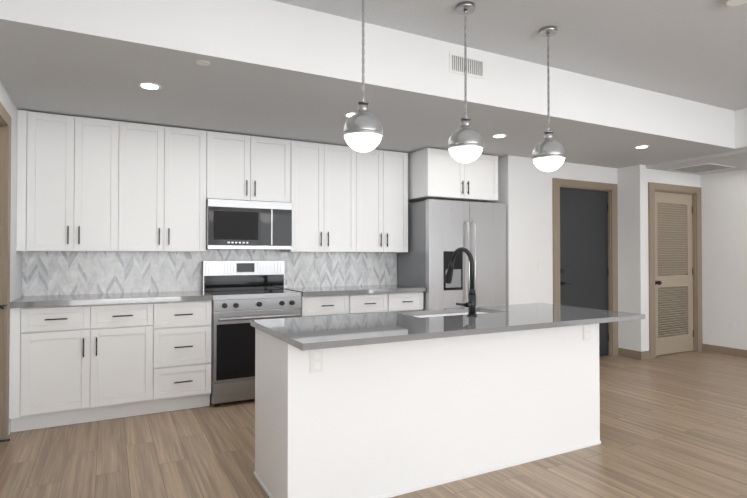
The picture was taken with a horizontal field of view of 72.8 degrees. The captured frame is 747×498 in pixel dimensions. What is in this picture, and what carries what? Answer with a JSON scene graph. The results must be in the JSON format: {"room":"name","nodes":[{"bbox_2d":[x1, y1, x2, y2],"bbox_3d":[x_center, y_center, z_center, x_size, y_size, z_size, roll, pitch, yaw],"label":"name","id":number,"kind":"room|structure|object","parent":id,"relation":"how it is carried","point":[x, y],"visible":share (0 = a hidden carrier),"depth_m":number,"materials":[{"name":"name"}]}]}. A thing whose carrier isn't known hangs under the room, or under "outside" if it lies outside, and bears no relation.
{"room":"kitchen","nodes":[
{"label":"kitchen","id":0,"kind":"room"},
{"bbox_2d":[0,81,21,433],"bbox_3d":[-1.106,-0.167,0.544,0.160,3.060,8.560,0,-1,-28],"label":"wall","id":1,"kind":"structure","parent":0,"point":[8,104],"depth_m":3.95,"materials":[{"name":"paint"}]},
{"bbox_2d":[0,305,9,441],"bbox_3d":[-2.395,0.258,3.130,0.130,2.250,0.996,0,-1,-28],"label":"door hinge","id":2,"kind":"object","parent":1,"relation":"attached to","point":[3,307],"depth_m":3.52,"materials":[{"name":"black metal"}]},
{"bbox_2d":[0,102,10,447],"bbox_3d":[-2.417,0.212,3.120,0.120,2.365,1.250,0,-1,-28],"label":"door frame","id":3,"kind":"structure","parent":1,"relation":"attached to","point":[5,171],"depth_m":3.59,"materials":[{"name":"brown wood"}]},
{"bbox_2d":[0,351,746,497],"bbox_3d":[2.542,1.417,2.498,8.333,0.060,8.660,0,-1,-28],"label":"floor","id":4,"kind":"structure","parent":0,"point":[673,425],"depth_m":3.47,"materials":[{"name":"brown wood"}]},
{"bbox_2d":[9,303,156,431],"bbox_3d":[-2.441,0.929,4.312,0.995,0.960,0.618,0,-1,-28],"label":"base cabinet","id":5,"kind":"object","parent":4,"relation":"on","point":[79,358],"depth_m":4.03,"materials":[{"name":"white wood"}]},
{"bbox_2d":[10,291,212,306],"bbox_3d":[-2.221,0.429,4.417,1.475,0.044,0.648,0,-1,-28],"label":"countertop","id":6,"kind":"structure","parent":5,"relation":"on","point":[175,296],"depth_m":4.22,"materials":[{"name":"grey stone"}]},
{"bbox_2d":[153,299,212,412],"bbox_3d":[-1.816,0.933,4.641,0.538,0.960,0.618,0,-1,-28],"label":"base cabinet","id":7,"kind":"object","parent":4,"relation":"on","point":[183,329],"depth_m":4.40,"materials":[{"name":"white wood"}]},
{"bbox_2d":[202,261,300,405],"bbox_3d":[-1.178,0.767,4.915,0.827,1.300,0.674,0,-1,-28],"label":"range","id":8,"kind":"object","parent":4,"relation":"on","point":[243,293],"visible":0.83,"depth_m":4.64,"materials":[{"name":"silver metal"}]},
{"bbox_2d":[301,293,396,316],"bbox_3d":[-0.383,0.943,5.394,1.014,0.960,0.618,0,-1,-28],"label":"base cabinet","id":9,"kind":"object","parent":4,"relation":"on","point":[328,301],"depth_m":5.13,"materials":[{"name":"white wood"}]},
{"bbox_2d":[287,285,424,296],"bbox_3d":[-0.204,0.442,5.477,1.408,0.044,0.648,0,-1,-28],"label":"countertop","id":10,"kind":"structure","parent":9,"relation":"on","point":[336,291],"depth_m":5.25,"materials":[{"name":"grey stone"}]},
{"bbox_2d":[397,293,423,310],"bbox_3d":[0.179,0.946,5.689,0.511,0.960,0.618,0,-1,-28],"label":"drawer","id":11,"kind":"object","parent":4,"relation":"on","point":[405,301],"depth_m":5.46,"materials":[{"name":"white wood"}]},
{"bbox_2d":[254,323,600,497],"bbox_3d":[0.449,0.937,3.397,2.347,0.921,0.653,0,-1,-28],"label":"kitchen island","id":12,"kind":"object","parent":4,"relation":"on","point":[380,405],"depth_m":2.96,"materials":[{"name":"white wood"}]},
{"bbox_2d":[250,303,644,350],"bbox_3d":[0.546,0.460,3.305,2.465,0.031,0.946,0,-1,-28],"label":"island countertop","id":13,"kind":"structure","parent":12,"relation":"on","point":[314,333],"depth_m":3.00,"materials":[{"name":"grey stone"}]},
{"bbox_2d":[418,311,481,318],"bbox_3d":[0.559,0.583,3.595,0.774,0.231,0.354,0,-1,-28],"label":"sink","id":14,"kind":"object","parent":13,"relation":"in","point":[420,313],"depth_m":3.73,"materials":[{"name":"silver metal"}]},
{"bbox_2d":[444,247,476,315],"bbox_3d":[0.552,0.217,3.475,0.163,0.459,0.329,0,-1,-28],"label":"faucet","id":15,"kind":"object","parent":13,"relation":"on","point":[471,304],"visible":1,"depth_m":3.37,"materials":[{"name":"black metal"}]},
{"bbox_2d":[398,199,505,309],"bbox_3d":[0.939,0.448,5.994,1.088,1.965,0.740,0,-1,-28],"label":"fridge","id":16,"kind":"object","parent":4,"relation":"on","point":[440,232],"visible":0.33,"depth_m":5.69,"materials":[{"name":"grey metal"}]},
{"bbox_2d":[0,0,746,148],"bbox_3d":[2.485,-1.379,1.220,6.813,0.420,6.390,0,-1,-28],"label":"fascia","id":17,"kind":"object","parent":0,"point":[275,34],"visible":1,"depth_m":3.50,"materials":[{"name":"paint"}]},
{"bbox_2d":[449,52,484,78],"bbox_3d":[0.725,-1.407,3.896,0.340,0.148,0.008,0,-1,-28],"label":"air vent","id":18,"kind":"object","parent":17,"relation":"attached to","point":[476,67],"visible":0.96,"depth_m":3.90,"materials":[{"name":"white plastic"}]},
{"bbox_2d":[0,19,746,167],"bbox_3d":[2.542,-1.438,2.533,8.333,0.570,8.660,0,-1,-28],"label":"ceiling","id":19,"kind":"structure","parent":0,"point":[54,71],"depth_m":3.95,"materials":[{"name":"paint"}]},
{"bbox_2d":[138,82,160,89],"bbox_3d":[-1.562,-1.136,3.536,0.150,0.008,0.150,0,-1,-28],"label":"recessed light","id":20,"kind":"object","parent":19,"relation":"in","point":[149,86],"visible":1,"depth_m":3.52,"materials":[{"name":"white plastic"}]},
{"bbox_2d":[196,60,209,65],"bbox_3d":[-1.048,-1.143,3.117,0.080,0.004,0.080,0,-1,-28],"label":"sprinkler","id":21,"kind":"object","parent":19,"relation":"attached to","point":[203,63],"visible":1,"depth_m":3.12,"materials":[{"name":"white plastic"}]},
{"bbox_2d":[344,112,356,117],"bbox_3d":[-0.172,-1.127,4.266,0.150,0.008,0.150,0,-1,-28],"label":"recessed light","id":22,"kind":"object","parent":19,"relation":"in","point":[349,114],"visible":0.46,"depth_m":4.23,"materials":[{"name":"white plastic"}]},
{"bbox_2d":[492,134,506,137],"bbox_3d":[1.244,-1.118,5.011,0.150,0.008,0.150,0,-1,-28],"label":"recessed light","id":23,"kind":"object","parent":19,"relation":"in","point":[499,135],"visible":0.98,"depth_m":4.98,"materials":[{"name":"white plastic"}]},
{"bbox_2d":[634,145,648,148],"bbox_3d":[2.921,-1.111,5.519,0.150,0.008,0.150,0,-1,-28],"label":"recessed light","id":24,"kind":"object","parent":19,"relation":"in","point":[641,146],"visible":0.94,"depth_m":5.49,"materials":[{"name":"white plastic"}]},
{"bbox_2d":[396,203,408,284],"bbox_3d":[0.550,0.065,6.303,8.333,2.740,0.100,0,-1,-28],"label":"wall","id":25,"kind":"structure","parent":0,"point":[397,267],"depth_m":6.11,"materials":[{"name":"paint"}]},
{"bbox_2d":[16,110,127,251],"bbox_3d":[-2.596,-0.549,4.407,0.789,1.140,0.338,0,-1,-28],"label":"upper cabinet","id":26,"kind":"object","parent":25,"relation":"attached to","point":[84,184],"depth_m":4.25,"materials":[{"name":"white wood"}]},
{"bbox_2d":[83,259,91,271],"bbox_3d":[-2.586,0.149,4.579,0.074,0.115,0.006,0,-1,-28],"label":"electrical outlet plate","id":27,"kind":"object","parent":25,"relation":"attached to","point":[87,265],"depth_m":4.58,"materials":[{"name":"white plastic"}]},
{"bbox_2d":[128,122,215,251],"bbox_3d":[-1.972,-0.545,4.735,0.858,1.140,0.338,0,-1,-28],"label":"upper cabinet","id":28,"kind":"object","parent":25,"relation":"attached to","point":[172,170],"depth_m":4.60,"materials":[{"name":"white wood"}]},
{"bbox_2d":[186,259,193,270],"bbox_3d":[-1.809,0.154,4.988,0.074,0.115,0.006,0,-1,-28],"label":"electrical outlet plate","id":29,"kind":"object","parent":25,"relation":"attached to","point":[189,262],"depth_m":4.99,"materials":[{"name":"white plastic"}]},
{"bbox_2d":[22,249,395,295],"bbox_3d":[-1.380,0.236,5.223,3.712,0.470,0.012,0,-1,-28],"label":"tile backsplash","id":30,"kind":"structure","parent":25,"relation":"attached to","point":[53,273],"depth_m":4.89,"materials":[{"name":"grey tile"}]},
{"bbox_2d":[216,132,291,201],"bbox_3d":[-1.282,-0.791,5.101,0.825,0.640,0.338,0,-1,-28],"label":"upper cabinet","id":31,"kind":"object","parent":25,"relation":"attached to","point":[248,168],"depth_m":4.96,"materials":[{"name":"white wood"}]},
{"bbox_2d":[206,199,291,249],"bbox_3d":[-1.267,-0.229,5.066,0.815,0.467,0.401,0,-1,-28],"label":"microwave","id":32,"kind":"object","parent":31,"relation":"attached to","point":[244,225],"visible":0.98,"depth_m":4.88,"materials":[{"name":"silver metal"}]},
{"bbox_2d":[315,258,320,268],"bbox_3d":[-0.617,0.161,5.614,0.074,0.115,0.006,0,-1,-28],"label":"electrical outlet plate","id":33,"kind":"object","parent":25,"relation":"attached to","point":[317,260],"depth_m":5.61,"materials":[{"name":"white plastic"}]},
{"bbox_2d":[281,140,363,251],"bbox_3d":[-0.592,-0.536,5.460,0.856,1.140,0.338,0,-1,-28],"label":"upper cabinet","id":34,"kind":"object","parent":25,"relation":"attached to","point":[327,202],"depth_m":5.32,"materials":[{"name":"white wood"}]},
{"bbox_2d":[367,258,372,267],"bbox_3d":[-0.042,0.165,5.916,0.074,0.115,0.006,0,-1,-28],"label":"electrical outlet plate","id":35,"kind":"object","parent":25,"relation":"attached to","point":[369,260],"depth_m":5.91,"materials":[{"name":"white plastic"}]},
{"bbox_2d":[364,149,407,251],"bbox_3d":[0.000,-0.532,5.772,0.721,1.140,0.338,0,-1,-28],"label":"upper cabinet","id":36,"kind":"object","parent":25,"relation":"attached to","point":[385,172],"depth_m":5.65,"materials":[{"name":"white wood"}]},
{"bbox_2d":[408,148,497,202],"bbox_3d":[0.932,-0.834,6.056,1.113,0.530,0.708,0,-1,-28],"label":"upper cabinet","id":37,"kind":"object","parent":25,"relation":"attached to","point":[438,174],"visible":0.81,"depth_m":5.72,"materials":[{"name":"white wood"}]},
{"bbox_2d":[273,0,746,110],"bbox_3d":[2.441,-1.664,1.201,6.913,0.150,6.390,0,-1,-28],"label":"ceiling","id":38,"kind":"structure","parent":0,"point":[694,50],"depth_m":3.67,"materials":[{"name":"paint"}]},
{"bbox_2d":[343,0,382,151],"bbox_3d":[-0.059,-1.062,2.912,0.232,1.011,0.232,0,-1,-28],"label":"pendant light","id":39,"kind":"object","parent":38,"relation":"hanging from","point":[363,130],"visible":1,"depth_m":2.84,"materials":[{"name":"silver metal"}]},
{"bbox_2d":[447,1,483,162],"bbox_3d":[0.591,-1.058,3.254,0.232,1.011,0.232,0,-1,-28],"label":"pendant light","id":40,"kind":"object","parent":38,"relation":"hanging from","point":[465,143],"visible":1,"depth_m":3.20,"materials":[{"name":"silver metal"}]},
{"bbox_2d":[532,26,565,171],"bbox_3d":[1.242,-1.054,3.596,0.232,1.011,0.232,0,-1,-28],"label":"pendant light","id":41,"kind":"object","parent":38,"relation":"hanging from","point":[549,153],"visible":1,"depth_m":3.54,"materials":[{"name":"silver metal"}]},
{"bbox_2d":[725,0,746,5],"bbox_3d":[2.258,-1.548,3.131,0.140,0.035,0.140,0,-1,-28],"label":"smoke detector","id":42,"kind":"object","parent":38,"relation":"attached to","point":[734,2],"visible":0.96,"depth_m":3.15,"materials":[{"name":"white plastic"}]},
{"bbox_2d":[489,155,616,304],"bbox_3d":[2.291,0.170,6.754,1.950,2.540,0.720,0,-1,-28],"label":"wall","id":43,"kind":"structure","parent":0,"point":[525,190],"depth_m":6.15,"materials":[{"name":"paint"}]},
{"bbox_2d":[560,188,608,355],"bbox_3d":[2.754,0.324,6.619,0.949,2.205,0.105,0,-1,-28],"label":"entry door","id":44,"kind":"structure","parent":43,"relation":"in","point":[584,271],"depth_m":6.64,"materials":[{"name":"black wood"}]},
{"bbox_2d":[552,178,617,355],"bbox_3d":[2.747,0.279,6.631,1.203,2.320,0.120,0,-1,-28],"label":"door frame","id":45,"kind":"structure","parent":43,"relation":"attached to","point":[557,183],"depth_m":6.81,"materials":[{"name":"brown wood"}]},
{"bbox_2d":[617,165,699,351],"bbox_3d":[3.964,0.174,7.108,1.340,2.540,0.450,0,-1,-28],"label":"wall","id":46,"kind":"structure","parent":0,"point":[633,261],"depth_m":6.71,"materials":[{"name":"paint"}]},
{"bbox_2d":[618,348,642,359],"bbox_3d":[3.396,1.387,6.718,0.014,0.105,0.344,0,-1,-28],"label":"baseboard","id":47,"kind":"structure","parent":46,"relation":"attached to","point":[634,354],"depth_m":6.70,"materials":[{"name":"brown wood"}]},
{"bbox_2d":[655,191,693,355],"bbox_3d":[4.136,0.328,6.954,0.918,2.205,0.130,0,-1,-28],"label":"louvered door","id":48,"kind":"structure","parent":46,"relation":"in","point":[674,274],"depth_m":7.00,"materials":[{"name":"beige wood"}]},
{"bbox_2d":[648,182,702,358],"bbox_3d":[4.121,0.283,6.980,1.170,2.320,0.120,0,-1,-28],"label":"door frame","id":49,"kind":"structure","parent":46,"relation":"attached to","point":[695,192],"depth_m":7.14,"materials":[{"name":"brown wood"}]},
{"bbox_2d":[646,148,746,174],"bbox_3d":[5.869,-1.119,3.628,1.220,0.040,7.510,0,-1,-28],"label":"ceiling soffit","id":50,"kind":"structure","parent":0,"point":[737,159],"depth_m":6.25,"materials":[{"name":"paint"}]},
{"bbox_2d":[667,163,735,172],"bbox_3d":[4.306,-1.057,6.665,0.600,0.008,0.540,0,-1,-28],"label":"air vent","id":51,"kind":"object","parent":50,"relation":"attached to","point":[701,168],"visible":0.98,"depth_m":6.63,"materials":[{"name":"white plastic"}]},
{"bbox_2d":[700,169,746,349],"bbox_3d":[6.208,0.041,4.386,0.100,2.740,8.560,0,-1,-28],"label":"wall","id":52,"kind":"structure","parent":0,"point":[724,243],"depth_m":6.94,"materials":[{"name":"paint"}]},
{"bbox_2d":[702,344,746,357],"bbox_3d":[6.402,1.352,3.878,0.014,0.105,7.510,0,-1,-28],"label":"baseboard","id":53,"kind":"structure","parent":52,"relation":"attached to","point":[705,347],"depth_m":6.92,"materials":[{"name":"brown wood"}]}
]}

